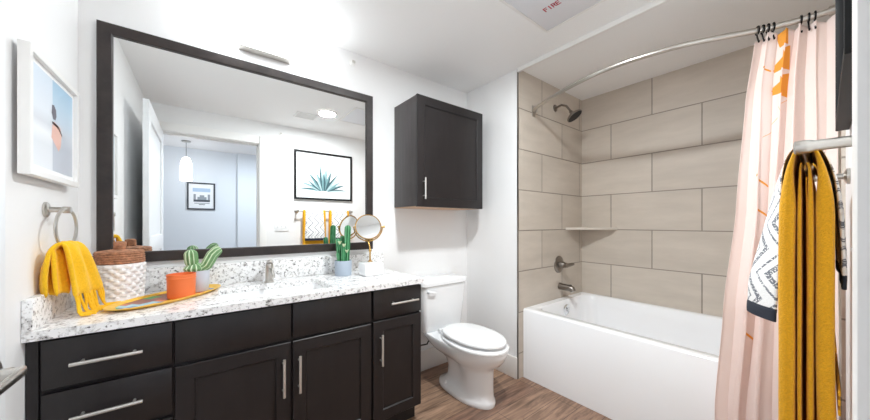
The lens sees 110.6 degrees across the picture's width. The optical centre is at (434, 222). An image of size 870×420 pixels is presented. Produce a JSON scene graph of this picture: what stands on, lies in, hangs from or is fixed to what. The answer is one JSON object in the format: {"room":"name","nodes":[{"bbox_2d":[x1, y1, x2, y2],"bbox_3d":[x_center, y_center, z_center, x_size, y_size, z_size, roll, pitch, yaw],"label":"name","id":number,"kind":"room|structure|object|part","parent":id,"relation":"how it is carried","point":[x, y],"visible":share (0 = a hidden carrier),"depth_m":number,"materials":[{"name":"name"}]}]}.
{"room":"bathroom","nodes":[
{"label":"bathroom","id":0,"kind":"room"},
{"bbox_2d":[5,0,77,419],"bbox_3d":[-0.962,0.008,0.443,0.100,2.440,2.220,0,0,-38],"label":"wall","id":1,"kind":"structure","parent":0,"point":[51,26],"depth_m":0.95,"materials":[{"name":"white paint"}]},
{"bbox_2d":[0,0,26,419],"bbox_3d":[-0.538,0.148,0.196,0.083,2.140,1.040,0,0,-38],"label":"door","id":2,"kind":"structure","parent":1,"relation":"in","point":[10,376],"depth_m":0.59,"materials":[{"name":"white paint"}]},
{"bbox_3d":[-0.768,0.283,0.523,0.047,0.064,0.160,0,0,-38],"label":"handle","id":3,"kind":"part","parent":2,"relation":"part of","materials":[{"name":"silver metal"}]},
{"bbox_2d":[17,39,78,187],"bbox_3d":[-1.357,-0.343,1.066,0.036,0.394,0.452,0,0,-38],"label":"framed print","id":4,"kind":"object","parent":1,"relation":"attached to","point":[47,103],"visible":1,"depth_m":1.00,"materials":[{"name":"white paint"}]},
{"bbox_2d":[42,202,77,242],"bbox_3d":[-1.352,0.010,1.082,0.064,0.168,0.150,0,0,-38],"label":"towel ring","id":5,"kind":"object","parent":1,"relation":"attached to","point":[47,209],"visible":0.84,"depth_m":1.07,"materials":[{"name":"silver metal"}]},
{"bbox_3d":[-1.356,-0.047,1.085,0.062,0.054,0.054,0,0,-38],"label":"post","id":6,"kind":"part","parent":5,"relation":"part of","materials":[{"name":"silver metal"}]},
{"bbox_2d":[39,240,120,315],"bbox_3d":[-1.325,0.200,1.129,0.126,0.272,0.261,0,0,-24],"label":"hand towel","id":7,"kind":"object","parent":5,"relation":"hanging from","point":[65,262],"visible":1,"depth_m":1.08,"materials":[{"name":"yellow fabric"}]},
{"bbox_2d":[78,0,466,350],"bbox_3d":[-0.728,0.008,2.104,2.502,2.440,0.120,0,0,-38],"label":"wall","id":8,"kind":"structure","parent":0,"point":[416,242],"depth_m":2.08,"materials":[{"name":"white paint"}]},
{"bbox_2d":[96,19,372,261],"bbox_3d":[-1.004,-0.369,1.800,1.374,1.119,0.021,0,0,-38],"label":"wall mirror","id":9,"kind":"object","parent":8,"relation":"attached to","point":[200,150],"visible":0.83,"depth_m":1.66,"materials":[{"name":"brown wood"}]},
{"bbox_2d":[213,7,313,63],"bbox_3d":[-0.973,-1.058,1.749,0.510,0.133,0.139,0,0,-38],"label":"vanity light","id":10,"kind":"object","parent":8,"relation":"attached to","point":[254,36],"visible":1,"depth_m":1.70,"materials":[{"name":"white glass"}]},
{"bbox_3d":[-0.996,-1.047,1.780,0.274,0.111,0.061,0,0,-38],"label":"plate","id":11,"kind":"part","parent":10,"relation":"part of","materials":[{"name":"silver metal"}]},
{"bbox_2d":[145,252,383,291],"bbox_3d":[-0.984,0.282,1.816,1.500,0.116,0.020,0,0,-38],"label":"backsplash","id":12,"kind":"structure","parent":8,"relation":"attached to","point":[234,272],"depth_m":1.76,"materials":[{"name":"stone"}]},
{"bbox_2d":[421,347,447,370],"bbox_3d":[-0.048,1.144,2.545,0.887,0.168,0.014,0,0,-38],"label":"baseboard","id":13,"kind":"structure","parent":8,"relation":"attached to","point":[431,357],"depth_m":2.55,"materials":[{"name":"white paint"}]},
{"bbox_2d":[394,93,481,209],"bbox_3d":[0.049,-0.507,2.402,0.652,0.785,0.355,0,0,-38],"label":"upper cabinet","id":14,"kind":"object","parent":8,"relation":"attached to","point":[438,144],"visible":1,"depth_m":2.25,"materials":[{"name":"brown wood"}]},
{"bbox_3d":[-0.072,-0.242,2.107,0.012,0.150,0.037,0,0,-38],"label":"handle","id":15,"kind":"part","parent":14,"relation":"part of","materials":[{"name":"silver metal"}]},
{"bbox_3d":[0.031,-0.116,2.425,0.636,0.004,0.292,0,0,-38],"label":"panel","id":16,"kind":"part","parent":14,"relation":"part of","materials":[{"name":"brown wood"}]},
{"bbox_2d":[407,362,611,419],"bbox_3d":[0.425,1.258,1.592,3.700,0.060,2.340,0,0,-38],"label":"floor","id":17,"kind":"structure","parent":0,"point":[522,398],"depth_m":2.04,"materials":[{"name":"brown wood"}]},
{"bbox_2d":[26,321,173,419],"bbox_3d":[-1.288,0.800,1.238,0.352,0.855,0.557,0,0,-38],"label":"base cabinet","id":18,"kind":"object","parent":17,"relation":"on","point":[127,373],"visible":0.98,"depth_m":1.04,"materials":[{"name":"brown wood"}]},
{"bbox_3d":[-1.123,0.461,1.037,0.172,0.012,0.038,0,0,-38],"label":"handle","id":19,"kind":"part","parent":18,"relation":"part of","materials":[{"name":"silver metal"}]},
{"bbox_3d":[-1.123,0.638,1.037,0.172,0.012,0.038,0,0,-38],"label":"handle","id":20,"kind":"part","parent":18,"relation":"part of","materials":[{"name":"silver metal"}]},
{"bbox_3d":[-1.135,0.639,1.062,0.316,0.174,0.019,0,0,-38],"label":"drawer","id":21,"kind":"part","parent":18,"relation":"part of","materials":[{"name":"brown wood"}]},
{"bbox_3d":[-1.135,0.458,1.062,0.316,0.156,0.019,0,0,-38],"label":"drawer","id":22,"kind":"part","parent":18,"relation":"part of","materials":[{"name":"brown wood"}]},
{"bbox_3d":[-1.135,0.832,1.062,0.316,0.180,0.019,0,0,-38],"label":"drawer","id":23,"kind":"part","parent":18,"relation":"part of","materials":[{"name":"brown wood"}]},
{"bbox_2d":[174,291,370,419],"bbox_3d":[-0.821,0.800,1.599,0.827,0.855,0.557,0,0,-38],"label":"base cabinet","id":24,"kind":"object","parent":17,"relation":"on","point":[309,359],"visible":0.96,"depth_m":1.37,"materials":[{"name":"brown wood"}]},
{"bbox_2d":[21,252,423,342],"bbox_3d":[-0.833,0.297,1.603,1.521,0.146,0.540,0,0,-38],"label":"countertop","id":25,"kind":"structure","parent":24,"relation":"on","point":[50,317],"depth_m":1.43,"materials":[{"name":"stone"}]},
{"bbox_2d":[92,241,146,303],"bbox_3d":[-1.399,0.210,1.338,0.172,0.258,0.173,0,0,-38],"label":"lidded basket","id":26,"kind":"object","parent":25,"relation":"on","point":[122,270],"visible":0.86,"depth_m":1.29,"materials":[{"name":"white wicker"}]},
{"bbox_3d":[-1.399,0.147,1.338,0.166,0.061,0.166,0,0,-38],"label":"lid","id":27,"kind":"part","parent":26,"relation":"part of","materials":[{"name":"brown wicker"}]},
{"bbox_3d":[-1.399,0.100,1.338,0.044,0.038,0.044,0,0,-38],"label":"knob","id":28,"kind":"part","parent":26,"relation":"part of","materials":[{"name":"brown wicker"}]},
{"bbox_2d":[103,284,220,310],"bbox_3d":[-1.194,0.332,1.364,0.213,0.014,0.484,0,0,9],"label":"oval tray","id":29,"kind":"object","parent":25,"relation":"on","point":[160,298],"visible":0.76,"depth_m":1.28,"materials":[{"name":"yellow ceramic"}]},
{"bbox_2d":[166,272,195,298],"bbox_3d":[-1.143,0.281,1.359,0.106,0.104,0.106,0,0,-38],"label":"pot","id":30,"kind":"object","parent":29,"relation":"on","point":[182,284],"visible":0.98,"depth_m":1.32,"materials":[{"name":"ceramic"}]},
{"bbox_2d":[183,246,221,291],"bbox_3d":[-1.144,0.226,1.487,0.153,0.215,0.104,0,0,-38],"label":"potted cactus","id":31,"kind":"object","parent":29,"relation":"on","point":[191,260],"visible":0.88,"depth_m":1.46,"materials":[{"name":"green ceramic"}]},
{"bbox_2d":[196,269,209,291],"bbox_3d":[-1.163,0.283,1.478,0.095,0.102,0.095,0,0,-38],"label":"pot","id":32,"kind":"object","parent":31,"relation":"on","point":[202,275],"depth_m":1.46,"materials":[{"name":"ceramic"}]},
{"bbox_3d":[-1.112,0.179,1.493,0.095,0.121,0.054,0,0,-38],"label":"cactus arm","id":33,"kind":"part","parent":31,"relation":"part of","materials":[{"name":"green plant"}]},
{"bbox_2d":[264,259,274,282],"bbox_3d":[-0.921,0.272,1.693,0.054,0.134,0.156,0,0,-38],"label":"faucet","id":34,"kind":"object","parent":25,"relation":"on","point":[269,272],"visible":1,"depth_m":1.71,"materials":[{"name":"silver metal"}]},
{"bbox_3d":[-0.912,0.276,1.681,0.023,0.057,0.126,0,0,-38],"label":"spout","id":35,"kind":"part","parent":34,"relation":"part of","materials":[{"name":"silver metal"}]},
{"bbox_2d":[220,284,324,300],"bbox_3d":[-0.825,0.441,1.573,0.500,0.142,0.320,0,0,-38],"label":"sink","id":36,"kind":"object","parent":25,"relation":"in","point":[249,294],"visible":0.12,"depth_m":1.68,"materials":[{"name":"white ceramic"}]},
{"bbox_2d":[335,225,351,275],"bbox_3d":[-0.597,0.177,1.958,0.107,0.325,0.108,0,0,14],"label":"columnar cactus","id":37,"kind":"object","parent":25,"relation":"on","point":[343,264],"visible":1,"depth_m":1.93,"materials":[{"name":"green plant"}]},
{"bbox_2d":[335,259,351,275],"bbox_3d":[-0.597,0.291,1.958,0.107,0.096,0.107,0,0,-38],"label":"pot","id":38,"kind":"object","parent":37,"relation":"on","point":[343,267],"depth_m":1.91,"materials":[{"name":"ceramic"}]},
{"bbox_2d":[353,214,384,276],"bbox_3d":[-0.420,0.141,1.994,0.203,0.397,0.152,0,0,-38],"label":"makeup mirror","id":39,"kind":"object","parent":25,"relation":"on","point":[368,227],"visible":1,"depth_m":2.00,"materials":[{"name":"gold metal"}]},
{"bbox_3d":[-0.435,0.188,2.004,0.032,0.137,0.047,0,0,-38],"label":"stem","id":40,"kind":"part","parent":39,"relation":"part of","materials":[{"name":"gold metal"}]},
{"bbox_3d":[-0.841,0.460,1.288,0.409,0.160,0.019,0,0,-38],"label":"false drawer","id":41,"kind":"part","parent":24,"relation":"part of","materials":[{"name":"brown wood"}]},
{"bbox_3d":[-0.841,0.836,1.288,0.409,0.560,0.019,0,0,-38],"label":"door","id":42,"kind":"part","parent":24,"relation":"part of","materials":[{"name":"brown wood"}]},
{"bbox_3d":[-0.689,0.706,1.373,0.012,0.172,0.038,0,0,-38],"label":"handle","id":43,"kind":"part","parent":24,"relation":"part of","materials":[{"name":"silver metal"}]},
{"bbox_3d":[-0.635,0.708,1.414,0.012,0.172,0.038,0,0,-38],"label":"handle","id":44,"kind":"part","parent":24,"relation":"part of","materials":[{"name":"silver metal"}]},
{"bbox_3d":[-0.514,0.460,1.541,0.399,0.160,0.019,0,0,-38],"label":"false drawer","id":45,"kind":"part","parent":24,"relation":"part of","materials":[{"name":"brown wood"}]},
{"bbox_3d":[-0.514,0.836,1.541,0.399,0.560,0.019,0,0,-38],"label":"door","id":46,"kind":"part","parent":24,"relation":"part of","materials":[{"name":"brown wood"}]},
{"bbox_2d":[371,284,420,419],"bbox_3d":[-0.363,0.800,1.952,0.326,0.855,0.557,0,0,-38],"label":"base cabinet","id":47,"kind":"object","parent":17,"relation":"on","point":[395,314],"visible":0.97,"depth_m":1.76,"materials":[{"name":"brown wood"}]},
{"bbox_3d":[-0.296,0.707,1.676,0.012,0.172,0.038,0,0,-38],"label":"handle","id":48,"kind":"part","parent":47,"relation":"part of","materials":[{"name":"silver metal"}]},
{"bbox_3d":[-0.218,0.459,1.770,0.320,0.158,0.019,0,0,-38],"label":"drawer","id":49,"kind":"part","parent":47,"relation":"part of","materials":[{"name":"brown wood"}]},
{"bbox_3d":[-0.179,0.460,1.767,0.185,0.012,0.038,0,0,-38],"label":"handle","id":50,"kind":"part","parent":47,"relation":"part of","materials":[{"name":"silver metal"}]},
{"bbox_2d":[419,273,508,409],"bbox_3d":[0.199,0.834,2.228,0.470,0.787,0.792,0,0,-38],"label":"toilet","id":51,"kind":"object","parent":17,"relation":"on","point":[472,352],"visible":0.95,"depth_m":2.13,"materials":[{"name":"white ceramic"}]},
{"bbox_3d":[0.024,0.664,2.454,0.444,0.357,0.210,0,0,-38],"label":"tank","id":52,"kind":"part","parent":51,"relation":"part of","materials":[{"name":"white ceramic"}]},
{"bbox_3d":[0.026,0.463,2.451,0.470,0.045,0.229,0,0,-38],"label":"tank lid","id":53,"kind":"part","parent":51,"relation":"part of","materials":[{"name":"white ceramic"}]},
{"bbox_3d":[0.207,1.034,2.216,0.360,0.387,0.755,0,0,-38],"label":"bowl","id":54,"kind":"part","parent":51,"relation":"part of","materials":[{"name":"white ceramic"}]},
{"bbox_3d":[0.274,0.793,2.130,0.340,0.020,0.513,0,0,-38],"label":"lid","id":55,"kind":"part","parent":51,"relation":"part of","materials":[{"name":"white plastic"}]},
{"bbox_3d":[0.282,0.829,2.120,0.366,0.019,0.519,0,0,-38],"label":"seat","id":56,"kind":"part","parent":51,"relation":"part of","materials":[{"name":"white plastic"}]},
{"bbox_2d":[523,292,840,419],"bbox_3d":[1.540,0.954,2.095,0.952,0.545,1.511,0,0,-38],"label":"bathtub","id":57,"kind":"object","parent":17,"relation":"on","point":[616,358],"visible":0.78,"depth_m":2.00,"materials":[{"name":"white ceramic"}]},
{"bbox_3d":[1.163,0.766,2.655,0.096,0.096,0.021,0,0,-38],"label":"overflow plate","id":58,"kind":"part","parent":57,"relation":"part of","materials":[{"name":"silver metal"}]},
{"bbox_2d":[210,0,834,99],"bbox_3d":[0.425,-1.242,1.592,3.700,0.060,2.340,0,0,-38],"label":"ceiling","id":59,"kind":"structure","parent":0,"point":[464,46],"depth_m":1.93,"materials":[{"name":"white paint"}]},
{"bbox_2d":[499,0,605,32],"bbox_3d":[0.679,-1.207,1.573,0.460,0.008,0.500,0,0,-38],"label":"ceiling access panel","id":60,"kind":"object","parent":59,"relation":"attached to","point":[547,15],"visible":1,"depth_m":1.70,"materials":[{"name":"white paint"}]},
{"bbox_2d":[517,0,671,72],"bbox_3d":[1.126,-1.196,1.770,0.046,0.032,1.524,0,0,-38],"label":"trim","id":61,"kind":"structure","parent":59,"relation":"attached to","point":[656,3],"depth_m":1.88,"materials":[{"name":"white paint"}]},
{"bbox_2d":[467,69,581,377],"bbox_3d":[0.880,0.008,2.982,1.116,2.440,0.696,0,0,-38],"label":"wall","id":62,"kind":"structure","parent":0,"point":[550,146],"depth_m":2.57,"materials":[{"name":"paint"}]},
{"bbox_2d":[495,354,516,378],"bbox_3d":[0.473,1.144,2.585,0.014,0.168,0.558,0,0,-38],"label":"baseboard","id":63,"kind":"structure","parent":62,"relation":"attached to","point":[509,367],"depth_m":2.41,"materials":[{"name":"white paint"}]},
{"bbox_2d":[517,72,518,378],"bbox_3d":[0.651,0.008,2.371,0.006,2.440,0.012,0,0,-38],"label":"trim","id":64,"kind":"structure","parent":62,"relation":"attached to","point":[517,72],"depth_m":2.37,"materials":[{"name":"silver metal"}]},
{"bbox_2d":[554,256,573,272],"bbox_3d":[1.160,0.376,2.700,0.184,0.156,0.092,0,0,-38],"label":"tub valve","id":65,"kind":"object","parent":62,"relation":"attached to","point":[559,264],"visible":1,"depth_m":2.69,"materials":[{"name":"silver metal"}]},
{"bbox_3d":[1.137,0.376,2.706,0.156,0.156,0.056,0,0,-38],"label":"plate","id":66,"kind":"part","parent":65,"relation":"part of","materials":[{"name":"silver metal"}]},
{"bbox_3d":[1.196,0.376,2.697,0.129,0.046,0.042,0,0,-38],"label":"lever","id":67,"kind":"part","parent":65,"relation":"part of","materials":[{"name":"silver metal"}]},
{"bbox_2d":[558,283,575,291],"bbox_3d":[1.177,0.577,2.678,0.064,0.071,0.148,0,0,-38],"label":"tub spout","id":68,"kind":"object","parent":62,"relation":"attached to","point":[561,286],"visible":1,"depth_m":2.66,"materials":[{"name":"silver metal"}]},
{"bbox_2d":[553,104,581,121],"bbox_3d":[1.149,-0.961,2.603,0.132,0.190,0.231,0,0,-38],"label":"shower fixture","id":69,"kind":"object","parent":62,"relation":"attached to","point":[574,115],"visible":1,"depth_m":2.56,"materials":[{"name":"silver metal"}]},
{"bbox_3d":[1.118,-1.006,2.633,0.064,0.099,0.147,0,0,-38],"label":"arm","id":70,"kind":"part","parent":69,"relation":"part of","materials":[{"name":"silver metal"}]},
{"bbox_2d":[532,5,834,116],"bbox_3d":[1.181,-0.922,1.821,0.280,0.090,1.518,0,0,-38],"label":"curtain rod","id":71,"kind":"object","parent":62,"relation":"attached to","point":[829,11],"visible":0.96,"depth_m":1.54,"materials":[{"name":"silver metal"}]},
{"bbox_2d":[755,25,759,42],"bbox_3d":[1.548,-0.900,1.448,0.013,0.086,0.052,0,0,27],"label":"curtain hook","id":72,"kind":"object","parent":71,"relation":"hanging from","point":[756,35],"visible":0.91,"depth_m":1.44,"materials":[{"name":"black metal"}]},
{"bbox_2d":[760,24,765,41],"bbox_3d":[1.565,-0.900,1.440,0.013,0.086,0.052,0,0,29],"label":"curtain hook","id":73,"kind":"object","parent":71,"relation":"hanging from","point":[763,24],"visible":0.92,"depth_m":1.43,"materials":[{"name":"black metal"}]},
{"bbox_2d":[771,22,775,38],"bbox_3d":[1.595,-0.900,1.422,0.013,0.086,0.052,0,0,33],"label":"curtain hook","id":74,"kind":"object","parent":71,"relation":"hanging from","point":[774,23],"visible":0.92,"depth_m":1.41,"materials":[{"name":"black metal"}]},
{"bbox_2d":[715,14,838,419],"bbox_3d":[1.534,0.136,1.371,0.231,2.073,0.368,0,0,-41],"label":"shower curtain","id":75,"kind":"object","parent":71,"relation":"hanging from","point":[790,95],"visible":0.62,"depth_m":1.39,"materials":[{"name":"fabric"}]},
{"bbox_2d":[807,12,810,30],"bbox_3d":[1.682,-0.900,1.357,0.013,0.086,0.052,0,0,44],"label":"curtain hook","id":76,"kind":"object","parent":71,"relation":"hanging from","point":[809,13],"visible":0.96,"depth_m":1.34,"materials":[{"name":"black metal"}]},
{"bbox_2d":[813,10,816,28],"bbox_3d":[1.695,-0.900,1.344,0.052,0.086,0.013,0,0,-44],"label":"curtain hook","id":77,"kind":"object","parent":71,"relation":"hanging from","point":[815,11],"visible":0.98,"depth_m":1.33,"materials":[{"name":"black metal"}]},
{"bbox_2d":[582,45,753,316],"bbox_3d":[1.994,0.008,2.371,0.100,2.440,1.654,0,0,-38],"label":"wall","id":78,"kind":"structure","parent":0,"point":[661,154],"depth_m":2.44,"materials":[{"name":"tile"}]},
{"bbox_2d":[566,227,616,229],"bbox_3d":[1.433,0.053,2.764,0.304,0.020,0.324,0,0,-38],"label":"corner shelf","id":79,"kind":"object","parent":78,"relation":"attached to","point":[567,228],"visible":1,"depth_m":2.76,"materials":[{"name":"beige stone"}]},
{"bbox_2d":[838,122,851,419],"bbox_3d":[1.068,0.008,0.692,3.418,2.440,0.130,0,0,-38],"label":"wall","id":80,"kind":"structure","parent":0,"point":[848,132],"depth_m":1.15,"materials":[{"name":"white paint"}]},
{"bbox_2d":[793,135,851,183],"bbox_3d":[1.038,-0.152,0.795,0.757,0.052,0.089,0,0,-38],"label":"towel bar","id":81,"kind":"object","parent":80,"relation":"attached to","point":[803,148],"visible":0.58,"depth_m":0.60,"materials":[{"name":"silver metal"}]},
{"bbox_2d":[746,149,847,321],"bbox_3d":[0.875,0.027,0.738,0.232,0.398,0.155,0,0,-38],"label":"patterned towel","id":82,"kind":"object","parent":81,"relation":"hanging from","point":[762,300],"visible":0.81,"depth_m":0.70,"materials":[{"name":"fabric"}]},
{"bbox_3d":[1.018,-0.152,0.821,0.685,0.017,0.017,0,0,-38],"label":"rail","id":83,"kind":"part","parent":81,"relation":"part of","materials":[{"name":"silver metal"}]},
{"bbox_2d":[778,151,840,419],"bbox_3d":[0.899,0.250,0.724,0.284,0.835,0.085,0,0,-38],"label":"bath towel","id":84,"kind":"object","parent":81,"relation":"hanging from","point":[823,379],"visible":0.92,"depth_m":0.65,"materials":[{"name":"yellow fabric"}]},
{"bbox_2d":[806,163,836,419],"bbox_3d":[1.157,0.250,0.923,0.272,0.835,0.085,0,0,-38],"label":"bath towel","id":85,"kind":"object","parent":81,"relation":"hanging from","point":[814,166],"visible":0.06,"depth_m":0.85,"materials":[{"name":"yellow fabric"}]},
{"bbox_3d":[0.759,-0.152,0.579,0.052,0.052,0.089,0,0,-38],"label":"bar post","id":86,"kind":"part","parent":81,"relation":"part of","materials":[{"name":"silver metal"}]},
{"bbox_3d":[1.317,-0.152,1.011,0.052,0.052,0.089,0,0,-38],"label":"bar post","id":87,"kind":"part","parent":81,"relation":"part of","materials":[{"name":"silver metal"}]},
{"bbox_2d":[835,0,851,130],"bbox_3d":[1.055,-0.622,0.771,0.757,0.630,0.028,0,0,-38],"label":"picture frame","id":88,"kind":"object","parent":80,"relation":"attached to","point":[843,8],"visible":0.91,"depth_m":0.82,"materials":[{"name":"black metal"}]},
{"bbox_2d":[852,0,869,419],"bbox_3d":[0.095,0.098,0.029,1.037,2.260,0.031,0,0,-38],"label":"trim","id":89,"kind":"structure","parent":80,"relation":"attached to","point":[860,8],"depth_m":0.31,"materials":[{"name":"white paint"}]}
]}

